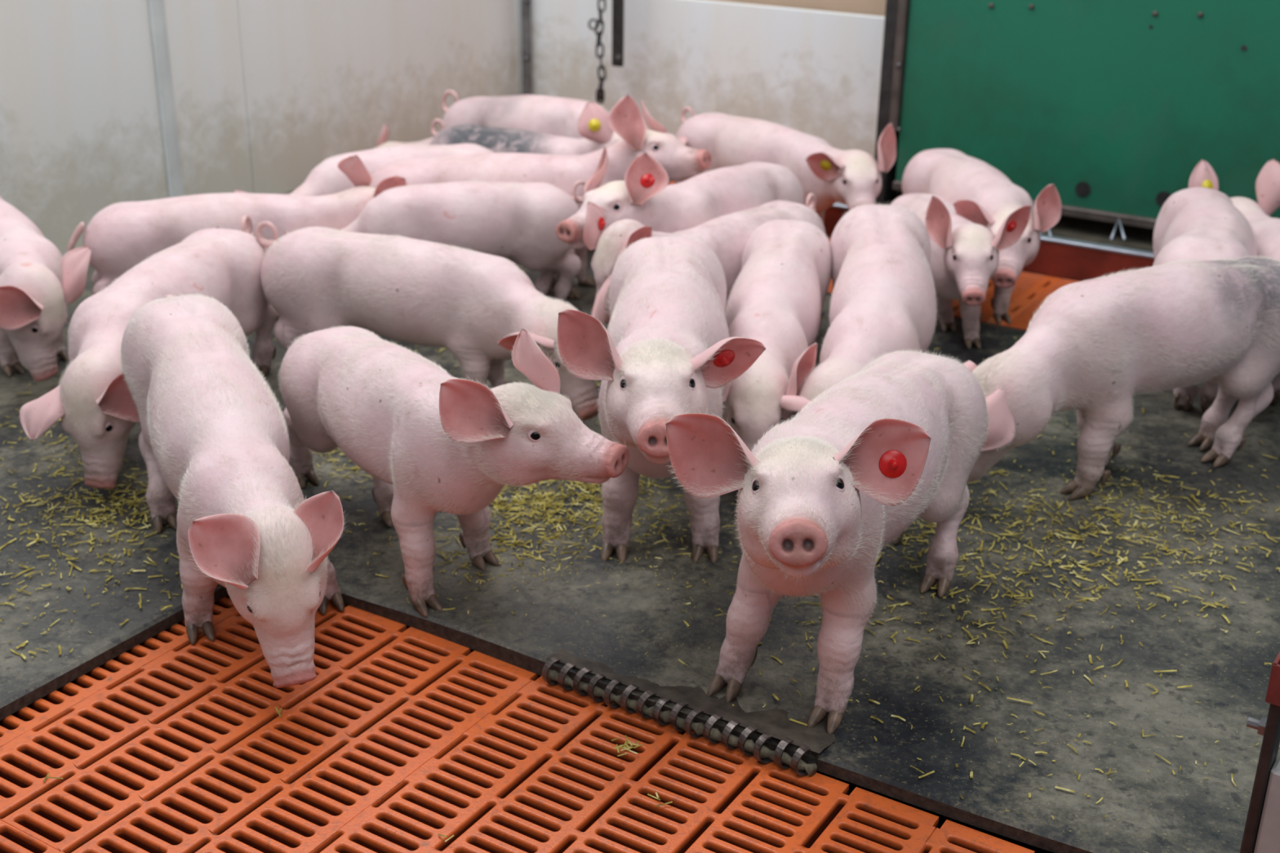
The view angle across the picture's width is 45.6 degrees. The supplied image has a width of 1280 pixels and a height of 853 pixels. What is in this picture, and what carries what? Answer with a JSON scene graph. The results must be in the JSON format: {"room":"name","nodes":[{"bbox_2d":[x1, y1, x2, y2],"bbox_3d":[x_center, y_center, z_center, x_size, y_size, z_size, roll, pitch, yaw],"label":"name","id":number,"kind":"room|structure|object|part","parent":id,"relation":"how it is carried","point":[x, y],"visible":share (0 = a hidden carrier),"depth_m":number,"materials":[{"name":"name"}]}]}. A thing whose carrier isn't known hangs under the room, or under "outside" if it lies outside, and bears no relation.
{"room":"farm building","nodes":[
{"label":"farm building","id":0,"kind":"room"},
{"bbox_2d":[0,0,519,256],"bbox_3d":[-1.555,-1.119,2.386,0.030,2.500,4.562,14,26,29],"label":"wall","id":1,"kind":"structure","parent":0,"point":[104,104],"depth_m":3.53,"materials":[{"name":"white plastic"}]},
{"bbox_2d":[587,0,606,103],"bbox_3d":[-0.105,-1.894,3.838,0.051,2.154,0.026,1,23,0],"label":"chain","id":2,"kind":"object","parent":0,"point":[600,93],"visible":1,"depth_m":4.20,"materials":[{"name":"metal"}]},
{"bbox_2d":[0,181,1279,852],"bbox_3d":[-0.086,0.205,2.226,3.812,0.224,4.614,14,26,29],"label":"floor","id":3,"kind":"structure","parent":0,"point":[411,728],"depth_m":1.76,"materials":[{"name":"concrete"},{"name":"orange plastic"}]},
{"bbox_3d":[-0.697,0.509,1.292,0.402,0.030,0.504,14,26,29],"label":"slat panel","id":4,"kind":"part","parent":3,"relation":"part of","materials":[{"name":"orange plastic"}]},
{"bbox_2d":[0,195,91,381],"bbox_3d":[-1.109,-0.252,2.658,0.184,0.265,0.656,-14,27,-32],"label":"piglet","id":5,"kind":"object","parent":3,"relation":"on","point":[37,283],"visible":1,"depth_m":2.46},
{"bbox_3d":[-0.771,0.261,1.880,0.402,0.030,0.504,14,26,29],"label":"slat panel","id":6,"kind":"part","parent":3,"relation":"part of","materials":[{"name":"orange plastic"}]},
{"bbox_2d":[17,214,276,488],"bbox_3d":[-0.737,-0.128,2.384,0.207,0.260,0.648,3,23,6],"label":"piglet","id":7,"kind":"object","parent":3,"relation":"on","point":[93,402],"visible":0.64,"depth_m":2.22,"materials":[{"name":"pink fur"}]},
{"bbox_2d":[117,291,345,688],"bbox_3d":[-0.510,0.059,1.927,0.203,0.312,0.685,-9,25,-23],"label":"piglet","id":8,"kind":"object","parent":3,"relation":"on","point":[213,438],"visible":1,"depth_m":1.81},
{"bbox_2d":[66,154,407,321],"bbox_3d":[-0.730,-0.349,2.861,0.675,0.298,0.156,-8,24,-20],"label":"piglet","id":9,"kind":"object","parent":3,"relation":"on","point":[120,236],"visible":0.41,"depth_m":2.77,"materials":[{"name":"pink fur"}]},
{"label":"slat panel","id":10,"kind":"part","parent":3,"relation":"part of","materials":[{"name":"orange plastic"}]},
{"bbox_2d":[233,142,493,196],"bbox_3d":[-0.537,-0.453,3.176,0.578,0.251,0.178,-13,27,-31],"label":"piglet","id":11,"kind":"object","parent":3,"relation":"on","point":[326,179],"visible":0.11,"depth_m":3.10},
{"bbox_2d":[374,123,433,148],"bbox_3d":[-0.465,-0.692,3.868,0.536,0.160,0.132,-7,24,-19],"label":"piglet","id":12,"kind":"object","parent":3,"relation":"on","point":[380,142],"visible":0.11,"depth_m":3.81},
{"bbox_2d":[255,221,612,421],"bbox_3d":[-0.338,-0.173,2.493,0.651,0.269,0.207,12,25,25],"label":"piglet","id":13,"kind":"object","parent":3,"relation":"on","point":[471,304],"visible":0.7,"depth_m":2.44},
{"bbox_2d":[284,179,586,301],"bbox_3d":[-0.373,-0.332,2.875,0.573,0.266,0.196,-2,23,-7],"label":"piglet","id":14,"kind":"object","parent":3,"relation":"on","point":[517,222],"visible":0.48,"depth_m":2.81},
{"bbox_2d":[276,324,629,617],"bbox_3d":[-0.281,0.006,1.942,0.177,0.368,0.706,-15,27,-33],"label":"piglet","id":15,"kind":"object","parent":3,"relation":"on","point":[430,441],"visible":0.99,"depth_m":1.83},
{"bbox_2d":[429,102,648,249],"bbox_3d":[-0.210,-0.558,3.317,0.669,0.346,0.162,16,27,31],"label":"piglet","id":16,"kind":"object","parent":3,"relation":"on","point":[593,126],"visible":0.25,"depth_m":3.26,"materials":[{"name":"pink fur"}]},
{"bbox_2d":[369,94,711,298],"bbox_3d":[-0.212,-0.469,3.034,0.708,0.400,0.186,3,23,4],"label":"piglet","id":17,"kind":"object","parent":3,"relation":"on","point":[679,161],"visible":0.52,"depth_m":2.96},
{"bbox_2d":[440,89,687,185],"bbox_3d":[-0.208,-0.645,3.606,0.666,0.280,0.203,15,26,29],"label":"piglet","id":18,"kind":"object","parent":3,"relation":"on","point":[552,115],"visible":0.31,"depth_m":3.52},
{"bbox_3d":[-0.048,0.445,1.468,0.502,0.030,0.504,14,26,29],"label":"slat panel","id":19,"kind":"part","parent":3,"relation":"part of","materials":[{"name":"orange plastic"}]},
{"bbox_2d":[0,288,1279,842],"bbox_3d":[-0.111,0.058,2.314,3.010,0.024,1.882,1,23,0],"label":"straw","id":20,"kind":"object","parent":3,"relation":"on","point":[548,504],"visible":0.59,"depth_m":2.07,"materials":[{"name":"yellow plant"}]},
{"bbox_2d":[553,235,765,563],"bbox_3d":[0.033,-0.048,2.065,0.246,0.382,0.802,2,23,2],"label":"piglet","id":21,"kind":"object","parent":3,"relation":"on","point":[666,350],"visible":0.9,"depth_m":1.95,"materials":[{"name":"pink fur"}]},
{"bbox_2d":[555,146,804,248],"bbox_3d":[0.099,-0.365,2.835,0.187,0.371,0.715,17,28,33],"label":"piglet","id":22,"kind":"object","parent":3,"relation":"on","point":[645,196],"visible":0.56,"depth_m":2.69,"materials":[{"name":"pink fur"}]},
{"bbox_2d":[542,648,835,777],"bbox_3d":[0.056,0.307,1.720,0.351,0.035,0.108,14,26,29],"label":"chain","id":23,"kind":"object","parent":3,"relation":"on","point":[774,722],"visible":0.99,"depth_m":1.68,"materials":[{"name":"grey metal"}]},
{"bbox_2d":[582,193,825,323],"bbox_3d":[0.141,-0.274,2.696,0.161,0.312,0.572,21,30,40],"label":"piglet","id":24,"kind":"object","parent":3,"relation":"on","point":[726,236],"visible":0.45,"depth_m":2.59,"materials":[{"name":"pink fur"}]},
{"bbox_2d":[721,219,832,452],"bbox_3d":[0.211,-0.132,2.414,0.166,0.271,0.643,5,23,10],"label":"piglet","id":25,"kind":"object","parent":3,"relation":"on","point":[777,297],"visible":0.69,"depth_m":2.33},
{"bbox_2d":[674,106,896,222],"bbox_3d":[0.308,-0.568,3.414,0.181,0.302,0.680,-18,29,-37],"label":"piglet","id":26,"kind":"object","parent":3,"relation":"on","point":[852,178],"visible":0.62,"depth_m":3.30,"materials":[{"name":"pink fur"}]},
{"bbox_2d":[665,348,991,734],"bbox_3d":[0.249,0.094,1.707,0.243,0.403,0.780,12,25,25],"label":"piglet","id":27,"kind":"object","parent":3,"relation":"on","point":[899,441],"visible":1,"depth_m":1.60,"materials":[{"name":"pink fur"}]},
{"bbox_2d":[779,202,938,414],"bbox_3d":[0.355,-0.139,2.399,0.214,0.300,0.688,5,23,9],"label":"piglet","id":28,"kind":"object","parent":3,"relation":"on","point":[883,300],"visible":0.53,"depth_m":2.33},
{"bbox_3d":[0.589,-0.272,3.197,0.402,0.030,0.504,14,26,29],"label":"slat panel","id":29,"kind":"part","parent":3,"relation":"part of","materials":[{"name":"orange plastic"}]},
{"bbox_2d":[890,193,1031,348],"bbox_3d":[0.570,-0.322,2.834,0.168,0.305,0.598,0,23,-3],"label":"piglet","id":30,"kind":"object","parent":3,"relation":"on","point":[965,254],"visible":0.79,"depth_m":2.62,"materials":[{"name":"pink fur"}]},
{"bbox_3d":[0.377,0.554,1.225,0.502,0.030,0.504,14,26,29],"label":"slat panel","id":31,"kind":"part","parent":3,"relation":"part of","materials":[{"name":"orange plastic"}]},
{"bbox_2d":[902,148,1061,324],"bbox_3d":[0.655,-0.385,2.993,0.196,0.301,0.667,-1,23,-4],"label":"piglet","id":32,"kind":"object","parent":3,"relation":"on","point":[978,192],"visible":0.59,"depth_m":2.88,"materials":[{"name":"pink fur"}]},
{"bbox_2d":[823,190,1154,281],"bbox_3d":[1.186,-0.427,3.292,1.555,0.300,0.384,14,26,29],"label":"trough","id":33,"kind":"object","parent":3,"relation":"on","point":[1077,249],"visible":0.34,"depth_m":3.28,"materials":[{"name":"metal"}]},
{"bbox_3d":[0.972,-0.174,2.978,0.502,0.030,0.504,14,26,29],"label":"slat panel","id":34,"kind":"part","parent":3,"relation":"part of","materials":[{"name":"orange plastic"}]},
{"bbox_2d":[963,255,1279,500],"bbox_3d":[0.730,-0.079,2.243,0.674,0.320,0.183,-9,25,-23],"label":"piglet","id":35,"kind":"object","parent":3,"relation":"on","point":[1093,344],"visible":0.84,"depth_m":2.15},
{"bbox_2d":[1152,186,1257,412],"bbox_3d":[0.981,-0.247,2.675,0.195,0.309,0.621,11,25,23],"label":"piglet","id":36,"kind":"object","parent":3,"relation":"on","point":[1193,224],"visible":0.38,"depth_m":2.51},
{"bbox_2d":[1188,159,1279,404],"bbox_3d":[1.119,-0.268,2.711,0.191,0.316,0.692,2,23,3],"label":"piglet","id":37,"kind":"object","parent":3,"relation":"on","point":[1266,229],"visible":0.38,"depth_m":2.86,"materials":[{"name":"pink fur"}]},
{"bbox_2d":[1240,652,1279,852],"bbox_3d":[0.778,0.316,1.136,0.627,0.488,0.038,16,27,31],"label":"gate","id":38,"kind":"object","parent":3,"relation":"on","point":[1261,834],"visible":1,"depth_m":1.30,"materials":[{"name":"metal"}]},
{"bbox_2d":[520,0,886,157],"bbox_3d":[0.338,-1.903,3.740,1.552,2.950,0.070,14,26,29],"label":"wall","id":39,"kind":"structure","parent":0,"point":[810,67],"depth_m":4.13,"materials":[{"name":"white plastic"}]},
{"bbox_2d":[520,0,531,94],"bbox_3d":[-0.322,-1.927,4.096,0.033,2.300,0.015,14,26,29],"label":"trim","id":40,"kind":"structure","parent":39,"relation":"attached to","point":[525,4],"depth_m":4.44,"materials":[{"name":"metal"}]},
{"bbox_2d":[611,0,624,66],"bbox_3d":[-0.048,-2.023,3.747,0.034,2.246,0.021,14,26,29],"label":"bar","id":41,"kind":"object","parent":39,"relation":"hanging from","point":[618,6],"visible":1,"depth_m":4.14,"materials":[{"name":"metal"}]},
{"bbox_2d":[874,0,910,202],"bbox_3d":[0.668,-1.633,3.432,0.066,2.300,0.293,10,25,22],"label":"metal post","id":42,"kind":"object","parent":39,"relation":"attached to","point":[897,11],"depth_m":3.64,"materials":[{"name":"metal"}]},
{"bbox_2d":[892,0,1279,229],"bbox_3d":[1.320,-1.441,2.917,1.604,2.237,0.032,14,26,29],"label":"panel","id":43,"kind":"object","parent":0,"point":[1113,104],"depth_m":3.41,"materials":[{"name":"green plastic"}]},
{"bbox_3d":[1.304,-0.420,3.345,1.604,0.022,0.030,14,26,29],"label":"rail","id":44,"kind":"part","parent":43,"relation":"part of","materials":[{"name":"metal"}]}
]}

